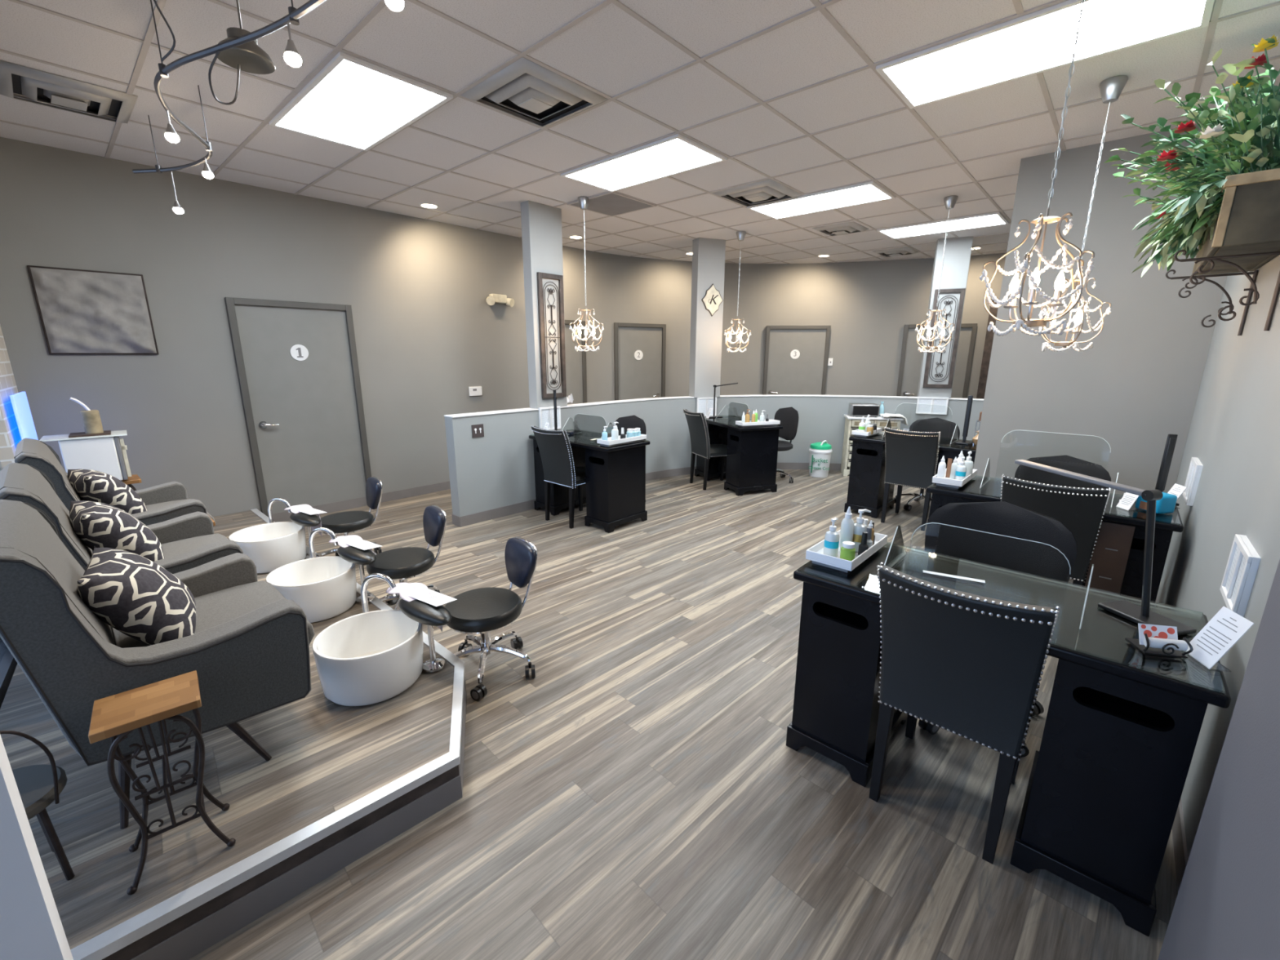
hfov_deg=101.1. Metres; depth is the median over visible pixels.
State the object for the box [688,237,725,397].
column
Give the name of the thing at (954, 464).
squeeze bottle
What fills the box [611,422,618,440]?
pump bottle
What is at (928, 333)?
candle holder
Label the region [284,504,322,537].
towel
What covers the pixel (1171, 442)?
desk lamp
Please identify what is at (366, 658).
tub
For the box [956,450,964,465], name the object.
squeeze bottle
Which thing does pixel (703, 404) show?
frame
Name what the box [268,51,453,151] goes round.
recessed light
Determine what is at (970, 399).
desk lamp
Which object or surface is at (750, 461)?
desk
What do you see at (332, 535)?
faucet
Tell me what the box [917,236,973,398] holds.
column
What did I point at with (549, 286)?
scroll panel
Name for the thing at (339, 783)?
raised platform
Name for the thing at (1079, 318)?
candle holder
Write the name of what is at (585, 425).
divider
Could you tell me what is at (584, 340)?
candle holder
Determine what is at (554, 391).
desk lamp
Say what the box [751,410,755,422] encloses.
squeeze bottle
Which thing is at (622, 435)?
bottle
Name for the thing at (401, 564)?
stool
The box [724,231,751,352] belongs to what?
chandelier
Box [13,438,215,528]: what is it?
armchair
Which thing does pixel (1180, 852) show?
baseboard
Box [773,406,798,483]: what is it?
chair
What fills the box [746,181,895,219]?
recessed light
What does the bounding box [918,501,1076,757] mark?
chair
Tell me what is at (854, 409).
toaster oven
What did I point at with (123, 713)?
side table
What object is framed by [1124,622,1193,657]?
card holder
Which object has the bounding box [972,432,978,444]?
vase
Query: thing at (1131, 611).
desk lamp
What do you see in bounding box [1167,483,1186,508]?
sign
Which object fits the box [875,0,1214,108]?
recessed light
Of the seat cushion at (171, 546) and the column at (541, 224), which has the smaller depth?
the seat cushion at (171, 546)
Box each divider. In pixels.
[561,413,619,438]
[715,401,753,421]
[882,402,958,444]
[884,522,1093,629]
[979,430,1118,507]
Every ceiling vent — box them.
[0,60,137,123]
[460,57,608,128]
[567,191,656,217]
[711,178,801,206]
[812,221,868,235]
[873,247,918,257]
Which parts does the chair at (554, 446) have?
leg, backrest, nailhead trim, leg, seat, leg, seat frame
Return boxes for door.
[224,297,371,516]
[564,320,586,404]
[613,322,666,400]
[762,325,831,395]
[896,323,977,398]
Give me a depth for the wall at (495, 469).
6.55 m
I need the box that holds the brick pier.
[0,325,21,470]
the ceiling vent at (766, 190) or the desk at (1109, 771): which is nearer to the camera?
the desk at (1109, 771)
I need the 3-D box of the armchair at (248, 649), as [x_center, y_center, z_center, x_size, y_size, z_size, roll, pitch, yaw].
[-1.650,0.527,1.866,0.776,0.951,0.718,12,18,41]
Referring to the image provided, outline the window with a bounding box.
[0,636,17,708]
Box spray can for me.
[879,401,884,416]
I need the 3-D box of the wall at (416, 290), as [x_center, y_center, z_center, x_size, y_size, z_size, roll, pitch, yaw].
[0.707,-1.532,6.830,11.688,3.000,3.634,-3,14,-14]
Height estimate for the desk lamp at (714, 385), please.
0.441 m
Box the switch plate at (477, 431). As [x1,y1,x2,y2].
[471,423,484,437]
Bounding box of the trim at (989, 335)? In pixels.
[976,298,999,399]
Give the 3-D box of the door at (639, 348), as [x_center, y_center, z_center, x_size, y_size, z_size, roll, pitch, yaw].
[0.010,-1.392,8.278,0.890,2.050,0.102,-7,15,-28]
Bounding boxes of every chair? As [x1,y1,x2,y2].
[0,730,75,880]
[530,425,586,528]
[613,415,646,439]
[682,408,727,489]
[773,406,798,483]
[868,562,1060,864]
[880,426,940,531]
[893,417,959,511]
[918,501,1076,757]
[1000,474,1111,586]
[1014,454,1111,584]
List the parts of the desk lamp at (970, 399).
post, light arm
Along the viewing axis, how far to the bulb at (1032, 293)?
1.85 m
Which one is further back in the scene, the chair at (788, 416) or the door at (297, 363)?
the chair at (788, 416)
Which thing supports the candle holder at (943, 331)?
on the chandelier at (949, 201)
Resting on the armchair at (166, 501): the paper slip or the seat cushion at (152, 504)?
the seat cushion at (152, 504)
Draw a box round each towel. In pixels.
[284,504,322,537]
[328,535,372,565]
[386,582,442,631]
[879,413,908,425]
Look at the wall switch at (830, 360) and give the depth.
8.59 m
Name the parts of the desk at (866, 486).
glass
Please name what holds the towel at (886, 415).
on the drawer unit
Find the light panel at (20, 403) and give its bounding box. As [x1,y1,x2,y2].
[9,391,38,439]
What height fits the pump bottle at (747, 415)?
0.164 m
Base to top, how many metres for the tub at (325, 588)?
0.410 m
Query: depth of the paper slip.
1.95 m
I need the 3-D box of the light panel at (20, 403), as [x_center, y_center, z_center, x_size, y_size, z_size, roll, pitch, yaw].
[-4.141,-0.017,3.639,0.060,1.150,0.480,-12,18,-41]
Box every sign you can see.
[543,422,549,429]
[705,407,712,418]
[1115,492,1138,511]
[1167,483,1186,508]
[1182,606,1253,671]
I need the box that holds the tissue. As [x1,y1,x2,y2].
[566,393,573,403]
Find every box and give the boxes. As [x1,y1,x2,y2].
[566,430,573,434]
[1103,35,1279,335]
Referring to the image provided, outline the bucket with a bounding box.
[808,440,832,477]
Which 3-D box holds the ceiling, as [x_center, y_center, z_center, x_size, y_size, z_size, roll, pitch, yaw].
[0.842,-2.629,4.814,7.300,0.086,11.800,12,18,41]
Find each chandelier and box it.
[568,195,604,351]
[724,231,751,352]
[915,195,958,352]
[979,0,1094,336]
[1038,75,1128,351]
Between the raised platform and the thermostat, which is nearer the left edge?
the raised platform
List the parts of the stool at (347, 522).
leg, seat, backrest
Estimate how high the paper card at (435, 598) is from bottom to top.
0.013 m
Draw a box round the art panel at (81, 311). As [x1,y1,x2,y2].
[26,265,159,354]
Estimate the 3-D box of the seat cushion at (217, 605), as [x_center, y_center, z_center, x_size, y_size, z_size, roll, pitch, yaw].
[-1.579,0.576,1.959,0.544,0.145,0.506,12,18,41]
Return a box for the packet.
[1134,492,1177,514]
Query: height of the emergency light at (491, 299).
0.139 m
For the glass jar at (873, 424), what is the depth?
5.36 m
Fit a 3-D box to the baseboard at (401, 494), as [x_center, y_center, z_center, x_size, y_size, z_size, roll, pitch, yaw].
[0.701,-0.106,7.105,11.521,0.100,3.519,-3,14,-14]
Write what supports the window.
in the wall
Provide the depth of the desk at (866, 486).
5.28 m
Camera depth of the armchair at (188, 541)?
2.30 m
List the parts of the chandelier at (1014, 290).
arm, arm, plate, arm, rod, arm, cord, chain, arm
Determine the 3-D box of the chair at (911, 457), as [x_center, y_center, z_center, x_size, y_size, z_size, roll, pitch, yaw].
[2.618,-0.042,5.049,0.464,0.943,0.626,12,18,41]
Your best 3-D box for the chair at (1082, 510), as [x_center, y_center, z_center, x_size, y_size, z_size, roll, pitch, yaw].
[2.380,0.422,3.109,0.464,0.943,0.626,12,18,41]
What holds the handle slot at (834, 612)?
attached to the desk at (1109, 771)
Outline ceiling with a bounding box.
[0,0,1279,264]
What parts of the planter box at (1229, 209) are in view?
flower, flower, flower, flower, flower, flower, flower, flower, flower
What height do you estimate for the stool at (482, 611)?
0.660 m
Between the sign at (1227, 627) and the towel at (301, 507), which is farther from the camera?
the towel at (301, 507)
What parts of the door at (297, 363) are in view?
handle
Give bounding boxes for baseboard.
[272,480,450,522]
[451,514,461,527]
[460,462,848,527]
[1155,595,1188,892]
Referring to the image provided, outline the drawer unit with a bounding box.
[840,413,903,475]
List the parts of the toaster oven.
door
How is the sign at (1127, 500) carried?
on the desk at (1117, 558)
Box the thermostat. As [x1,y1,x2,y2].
[468,386,482,395]
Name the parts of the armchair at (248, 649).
panel, backrest, leg, arm, panel, arm, leg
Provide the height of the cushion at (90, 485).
0.312 m
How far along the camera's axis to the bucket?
6.99 m
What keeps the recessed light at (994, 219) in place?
in the ceiling
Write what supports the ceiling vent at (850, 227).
in the ceiling
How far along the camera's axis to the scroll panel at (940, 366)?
6.73 m
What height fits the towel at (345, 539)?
0.237 m
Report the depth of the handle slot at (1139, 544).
2.94 m
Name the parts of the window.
pane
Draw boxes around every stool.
[320,475,382,556]
[366,504,446,609]
[444,536,537,701]
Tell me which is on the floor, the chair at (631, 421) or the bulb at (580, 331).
the chair at (631, 421)
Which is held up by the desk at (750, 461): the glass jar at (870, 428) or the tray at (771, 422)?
the tray at (771, 422)
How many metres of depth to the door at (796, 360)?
8.64 m
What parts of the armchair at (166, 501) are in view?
backrest, panel, arm, panel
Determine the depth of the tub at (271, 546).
3.57 m
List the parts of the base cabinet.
door, door handle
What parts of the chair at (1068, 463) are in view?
backrest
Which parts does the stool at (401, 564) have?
leg, leg, seat, leg, backrest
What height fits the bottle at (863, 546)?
0.099 m
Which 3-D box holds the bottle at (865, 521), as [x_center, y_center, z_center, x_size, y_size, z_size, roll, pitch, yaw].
[0.951,0.214,2.232,0.036,0.103,0.036,12,18,41]
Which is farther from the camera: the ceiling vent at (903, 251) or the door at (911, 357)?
the door at (911, 357)
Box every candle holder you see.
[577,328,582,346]
[583,328,587,344]
[590,328,595,346]
[925,328,930,346]
[937,328,944,346]
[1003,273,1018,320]
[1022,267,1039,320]
[1045,314,1055,342]
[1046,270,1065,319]
[1069,311,1079,341]
[1070,310,1082,342]
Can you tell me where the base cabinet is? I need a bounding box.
[57,435,131,480]
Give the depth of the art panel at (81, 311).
3.94 m
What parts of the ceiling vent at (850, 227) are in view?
plate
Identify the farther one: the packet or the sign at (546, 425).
the sign at (546, 425)
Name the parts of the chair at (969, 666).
leg, leg, backrest, nailhead trim, leg, leg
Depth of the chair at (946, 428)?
5.63 m
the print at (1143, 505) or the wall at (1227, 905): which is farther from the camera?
the print at (1143, 505)
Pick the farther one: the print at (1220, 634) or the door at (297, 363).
the door at (297, 363)
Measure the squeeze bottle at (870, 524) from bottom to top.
0.123 m
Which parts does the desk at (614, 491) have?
glass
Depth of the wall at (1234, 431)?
2.08 m
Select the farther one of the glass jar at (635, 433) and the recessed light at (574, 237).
the recessed light at (574, 237)
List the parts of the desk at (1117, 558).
glass, drawer pull, drawer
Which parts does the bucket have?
lid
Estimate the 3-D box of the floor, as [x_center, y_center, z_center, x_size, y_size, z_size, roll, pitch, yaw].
[0.832,0.363,5.530,7.300,0.080,11.800,12,18,41]
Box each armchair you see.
[0,462,243,573]
[0,499,315,829]
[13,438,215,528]
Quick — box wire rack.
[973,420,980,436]
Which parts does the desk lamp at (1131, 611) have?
light arm, post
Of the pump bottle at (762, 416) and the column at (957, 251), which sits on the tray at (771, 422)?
the pump bottle at (762, 416)
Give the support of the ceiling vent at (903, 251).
in the ceiling
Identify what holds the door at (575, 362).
in the wall at (416, 290)
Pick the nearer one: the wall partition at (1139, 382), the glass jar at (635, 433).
the wall partition at (1139, 382)
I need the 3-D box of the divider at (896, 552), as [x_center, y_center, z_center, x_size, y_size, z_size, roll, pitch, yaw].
[1.209,0.280,1.855,0.579,0.201,0.301,12,18,41]
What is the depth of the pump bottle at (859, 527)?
2.12 m
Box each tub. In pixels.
[228,497,306,573]
[265,527,356,622]
[311,573,423,706]
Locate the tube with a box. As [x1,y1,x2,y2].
[945,457,952,479]
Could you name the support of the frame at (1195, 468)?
attached to the wall at (1234, 431)
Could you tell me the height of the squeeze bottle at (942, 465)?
0.158 m
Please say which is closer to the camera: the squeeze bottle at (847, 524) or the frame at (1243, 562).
the frame at (1243, 562)
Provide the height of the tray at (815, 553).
0.055 m
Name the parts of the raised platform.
riser baseboard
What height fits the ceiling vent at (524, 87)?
0.049 m
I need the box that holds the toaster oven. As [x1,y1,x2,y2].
[848,403,879,417]
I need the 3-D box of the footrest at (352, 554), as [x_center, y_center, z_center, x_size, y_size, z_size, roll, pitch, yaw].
[-1.631,0.548,3.060,0.356,0.332,0.136,10,16,35]
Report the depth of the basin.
3.55 m
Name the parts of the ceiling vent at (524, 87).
plate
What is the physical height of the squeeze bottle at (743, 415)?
0.143 m
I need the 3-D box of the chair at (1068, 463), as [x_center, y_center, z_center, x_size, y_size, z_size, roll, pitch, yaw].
[2.693,0.330,3.494,0.542,0.945,0.552,12,18,41]
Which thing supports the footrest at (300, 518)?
on the raised platform
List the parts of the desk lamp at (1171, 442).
post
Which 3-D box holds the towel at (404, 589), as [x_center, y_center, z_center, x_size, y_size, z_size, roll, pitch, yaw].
[-1.066,0.615,2.505,0.314,0.237,0.165,10,16,35]
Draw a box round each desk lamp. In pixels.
[553,390,557,430]
[705,382,737,417]
[955,395,973,444]
[1014,459,1196,635]
[1155,434,1179,506]
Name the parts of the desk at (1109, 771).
glass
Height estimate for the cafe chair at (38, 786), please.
0.535 m
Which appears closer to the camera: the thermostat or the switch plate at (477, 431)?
the switch plate at (477, 431)
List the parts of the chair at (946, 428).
leg, leg, backrest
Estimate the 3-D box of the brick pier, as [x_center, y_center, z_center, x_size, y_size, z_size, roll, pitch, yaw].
[-4.280,-0.720,3.372,0.249,3.000,0.748,-12,18,-41]
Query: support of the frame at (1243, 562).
attached to the wall at (1234, 431)
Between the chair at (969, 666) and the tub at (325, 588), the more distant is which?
the tub at (325, 588)
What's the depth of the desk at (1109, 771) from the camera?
1.57 m
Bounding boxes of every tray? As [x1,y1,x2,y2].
[68,430,111,437]
[596,434,646,446]
[735,419,780,426]
[805,529,887,572]
[852,427,882,437]
[932,468,977,488]
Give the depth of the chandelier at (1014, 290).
1.87 m
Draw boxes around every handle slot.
[819,604,868,628]
[864,452,877,456]
[1073,686,1172,728]
[1130,537,1155,550]
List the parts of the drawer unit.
drawer, drawer panel, drawer, drawer panel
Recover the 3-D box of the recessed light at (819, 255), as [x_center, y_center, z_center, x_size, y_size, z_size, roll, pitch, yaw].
[2.681,-3.270,7.691,0.190,0.008,0.190,12,18,41]
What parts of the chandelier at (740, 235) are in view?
arm, chain, arm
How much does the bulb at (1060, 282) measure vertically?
0.178 m
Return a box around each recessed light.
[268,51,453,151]
[418,202,439,208]
[560,133,727,191]
[568,235,583,239]
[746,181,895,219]
[817,254,830,257]
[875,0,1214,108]
[876,212,1008,239]
[971,246,982,249]
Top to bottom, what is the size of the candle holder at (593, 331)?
0.178 m
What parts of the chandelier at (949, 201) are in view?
arm, arm, plate, rod, arm, arm, chain, cord, arm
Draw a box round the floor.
[189,469,1177,959]
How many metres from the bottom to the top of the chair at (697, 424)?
0.943 m
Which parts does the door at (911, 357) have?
handle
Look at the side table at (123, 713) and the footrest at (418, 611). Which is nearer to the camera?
the side table at (123, 713)
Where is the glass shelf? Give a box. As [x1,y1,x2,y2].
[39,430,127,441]
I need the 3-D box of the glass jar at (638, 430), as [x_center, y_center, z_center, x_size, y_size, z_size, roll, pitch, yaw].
[-0.023,-0.448,5.011,0.062,0.091,0.062,12,18,41]
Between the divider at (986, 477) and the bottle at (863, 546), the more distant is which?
the divider at (986, 477)
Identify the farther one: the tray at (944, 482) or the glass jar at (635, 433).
the glass jar at (635, 433)
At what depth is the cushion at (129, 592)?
1.67 m
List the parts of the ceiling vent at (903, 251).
plate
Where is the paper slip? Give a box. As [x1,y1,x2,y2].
[923,570,985,582]
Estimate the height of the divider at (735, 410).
0.221 m
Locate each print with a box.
[1121,494,1134,505]
[1138,501,1146,510]
[1141,624,1174,639]
[1196,617,1237,655]
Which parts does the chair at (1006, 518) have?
backrest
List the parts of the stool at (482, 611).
leg, leg, leg, seat, leg, leg, backrest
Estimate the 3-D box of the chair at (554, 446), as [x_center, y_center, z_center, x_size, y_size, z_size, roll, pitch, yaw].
[-0.673,-0.061,5.086,0.464,0.943,0.626,12,18,41]
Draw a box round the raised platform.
[0,508,466,959]
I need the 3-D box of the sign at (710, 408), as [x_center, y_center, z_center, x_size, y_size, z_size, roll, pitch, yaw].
[0.890,-0.863,6.782,0.062,0.128,0.086,-4,14,-17]
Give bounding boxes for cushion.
[67,468,146,514]
[69,500,164,561]
[76,546,195,644]
[111,580,315,648]
[145,498,215,528]
[160,533,227,558]
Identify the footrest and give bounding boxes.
[289,511,321,559]
[337,546,376,603]
[398,598,451,672]
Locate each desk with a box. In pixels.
[528,429,649,533]
[694,415,782,496]
[786,542,1231,936]
[844,431,977,521]
[924,475,1183,603]
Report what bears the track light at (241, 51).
hanging from the ceiling
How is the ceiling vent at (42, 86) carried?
in the ceiling
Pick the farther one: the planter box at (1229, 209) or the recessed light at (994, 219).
the recessed light at (994, 219)
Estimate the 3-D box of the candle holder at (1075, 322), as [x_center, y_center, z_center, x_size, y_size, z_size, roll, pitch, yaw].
[2.548,-0.891,3.081,0.048,0.178,0.061,12,18,41]
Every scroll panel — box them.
[537,271,566,398]
[922,288,965,387]
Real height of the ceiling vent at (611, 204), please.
0.014 m
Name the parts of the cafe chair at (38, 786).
seat, leg, leg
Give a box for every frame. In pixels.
[538,405,560,430]
[696,397,716,416]
[915,396,948,414]
[1182,457,1203,506]
[1219,533,1261,617]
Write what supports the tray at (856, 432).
on the desk at (866, 486)
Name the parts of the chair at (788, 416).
leg, seat, backrest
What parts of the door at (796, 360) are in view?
handle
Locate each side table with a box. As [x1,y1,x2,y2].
[88,670,235,895]
[121,474,142,490]
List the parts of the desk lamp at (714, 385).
post, light arm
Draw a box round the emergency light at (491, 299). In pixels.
[485,293,514,306]
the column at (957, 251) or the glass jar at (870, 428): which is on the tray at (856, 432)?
the glass jar at (870, 428)
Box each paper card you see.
[296,507,326,515]
[343,539,381,550]
[407,588,457,606]
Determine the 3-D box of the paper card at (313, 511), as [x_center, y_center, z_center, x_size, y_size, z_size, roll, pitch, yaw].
[-2.318,0.219,3.709,0.220,0.013,0.110,8,16,31]
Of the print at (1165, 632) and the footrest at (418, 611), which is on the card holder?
the print at (1165, 632)
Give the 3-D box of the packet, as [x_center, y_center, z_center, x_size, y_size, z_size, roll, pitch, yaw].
[2.718,0.116,2.778,0.111,0.100,0.120,-2,14,-8]
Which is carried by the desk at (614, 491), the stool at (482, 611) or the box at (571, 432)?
the box at (571, 432)
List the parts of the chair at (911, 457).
leg, leg, nailhead trim, backrest, leg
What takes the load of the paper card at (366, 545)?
on the towel at (345, 539)
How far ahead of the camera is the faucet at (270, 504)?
3.80 m
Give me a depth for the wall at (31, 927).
1.04 m
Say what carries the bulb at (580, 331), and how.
on the chandelier at (584, 202)
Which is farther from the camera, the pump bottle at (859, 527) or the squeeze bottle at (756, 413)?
the squeeze bottle at (756, 413)
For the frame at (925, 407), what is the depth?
6.94 m
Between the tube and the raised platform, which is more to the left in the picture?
the raised platform
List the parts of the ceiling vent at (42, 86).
plate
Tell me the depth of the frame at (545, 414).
5.51 m
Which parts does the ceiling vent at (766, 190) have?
plate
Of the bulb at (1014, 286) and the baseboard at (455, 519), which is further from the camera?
the baseboard at (455, 519)
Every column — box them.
[520,200,567,408]
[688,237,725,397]
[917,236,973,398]
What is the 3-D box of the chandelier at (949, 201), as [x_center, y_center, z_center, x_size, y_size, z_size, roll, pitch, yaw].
[2.837,-1.911,4.967,0.342,1.382,0.328,6,15,23]
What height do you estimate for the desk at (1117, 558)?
0.797 m
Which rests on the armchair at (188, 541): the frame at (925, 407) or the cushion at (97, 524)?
the cushion at (97, 524)
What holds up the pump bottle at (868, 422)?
on the tray at (856, 432)
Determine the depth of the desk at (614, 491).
4.94 m
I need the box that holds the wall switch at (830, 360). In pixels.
[827,358,832,365]
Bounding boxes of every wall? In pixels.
[0,137,1005,516]
[0,734,73,959]
[444,394,983,516]
[1157,89,1279,857]
[1157,559,1279,959]
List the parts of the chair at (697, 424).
leg, backrest, nailhead trim, leg, seat frame, seat, leg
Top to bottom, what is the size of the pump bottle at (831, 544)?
0.155 m
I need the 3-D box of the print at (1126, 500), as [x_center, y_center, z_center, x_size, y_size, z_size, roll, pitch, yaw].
[2.617,0.092,2.816,0.035,0.078,0.058,1,13,2]
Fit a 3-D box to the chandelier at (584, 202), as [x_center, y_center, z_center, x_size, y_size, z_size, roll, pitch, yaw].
[-0.516,-1.942,5.053,0.338,1.382,0.323,6,15,24]
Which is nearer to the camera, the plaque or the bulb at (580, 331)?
the bulb at (580, 331)
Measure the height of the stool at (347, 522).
0.660 m
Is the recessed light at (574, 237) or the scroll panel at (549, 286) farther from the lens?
the recessed light at (574, 237)
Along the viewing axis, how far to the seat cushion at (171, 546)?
2.71 m
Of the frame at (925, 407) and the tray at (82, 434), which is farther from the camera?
the frame at (925, 407)
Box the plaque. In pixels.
[701,283,723,315]
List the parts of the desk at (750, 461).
glass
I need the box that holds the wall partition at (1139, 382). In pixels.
[973,113,1259,495]
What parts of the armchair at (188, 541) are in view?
panel, backrest, panel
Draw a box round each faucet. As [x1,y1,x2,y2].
[267,497,292,523]
[308,527,337,558]
[360,573,398,613]
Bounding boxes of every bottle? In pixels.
[69,397,103,433]
[601,426,607,440]
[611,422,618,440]
[620,427,624,439]
[742,412,745,422]
[745,408,751,422]
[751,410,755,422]
[755,408,757,422]
[759,409,765,422]
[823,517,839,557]
[838,506,854,551]
[853,508,871,551]
[857,531,868,555]
[858,416,865,431]
[863,518,867,526]
[864,414,871,431]
[866,526,872,547]
[868,520,874,543]
[868,520,875,545]
[937,455,946,478]
[950,457,958,479]
[955,456,966,480]
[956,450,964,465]
[964,451,973,477]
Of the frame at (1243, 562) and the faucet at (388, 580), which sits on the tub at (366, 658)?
the faucet at (388, 580)
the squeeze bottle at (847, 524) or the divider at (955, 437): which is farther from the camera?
the divider at (955, 437)
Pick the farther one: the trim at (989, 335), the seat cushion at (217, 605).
the trim at (989, 335)
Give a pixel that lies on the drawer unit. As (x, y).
(851, 423)
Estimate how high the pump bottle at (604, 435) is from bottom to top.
0.146 m
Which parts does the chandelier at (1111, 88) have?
arm, arm, plate, rod, arm, arm, chain, arm, cord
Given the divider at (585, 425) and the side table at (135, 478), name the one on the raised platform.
the side table at (135, 478)
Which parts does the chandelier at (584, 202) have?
arm, arm, cord, chain, rod, plate, arm, arm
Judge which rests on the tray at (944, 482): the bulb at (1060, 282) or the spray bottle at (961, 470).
the spray bottle at (961, 470)
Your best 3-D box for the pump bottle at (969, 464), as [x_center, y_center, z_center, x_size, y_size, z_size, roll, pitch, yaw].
[2.127,-0.100,3.412,0.065,0.173,0.061,-2,14,-8]
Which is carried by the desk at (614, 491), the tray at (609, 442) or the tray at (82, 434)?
the tray at (609, 442)
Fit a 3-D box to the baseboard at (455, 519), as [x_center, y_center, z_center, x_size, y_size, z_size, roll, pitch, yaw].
[-1.747,0.386,5.016,0.148,0.100,0.008,12,18,41]
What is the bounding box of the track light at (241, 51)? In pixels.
[132,0,404,213]
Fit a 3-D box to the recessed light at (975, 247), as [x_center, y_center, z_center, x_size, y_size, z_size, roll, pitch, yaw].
[4.510,-3.124,7.108,0.190,0.008,0.190,12,18,41]
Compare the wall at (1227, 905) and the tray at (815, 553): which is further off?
the tray at (815, 553)
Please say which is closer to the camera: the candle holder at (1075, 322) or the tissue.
the candle holder at (1075, 322)
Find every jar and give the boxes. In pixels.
[626,428,633,438]
[632,428,637,436]
[635,427,640,435]
[840,541,855,560]
[866,424,873,434]
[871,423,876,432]
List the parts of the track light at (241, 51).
bulb, bulb, bulb, rail, bulb, bulb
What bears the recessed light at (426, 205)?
in the ceiling
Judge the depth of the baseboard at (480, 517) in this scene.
5.52 m
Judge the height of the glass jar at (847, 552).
0.079 m

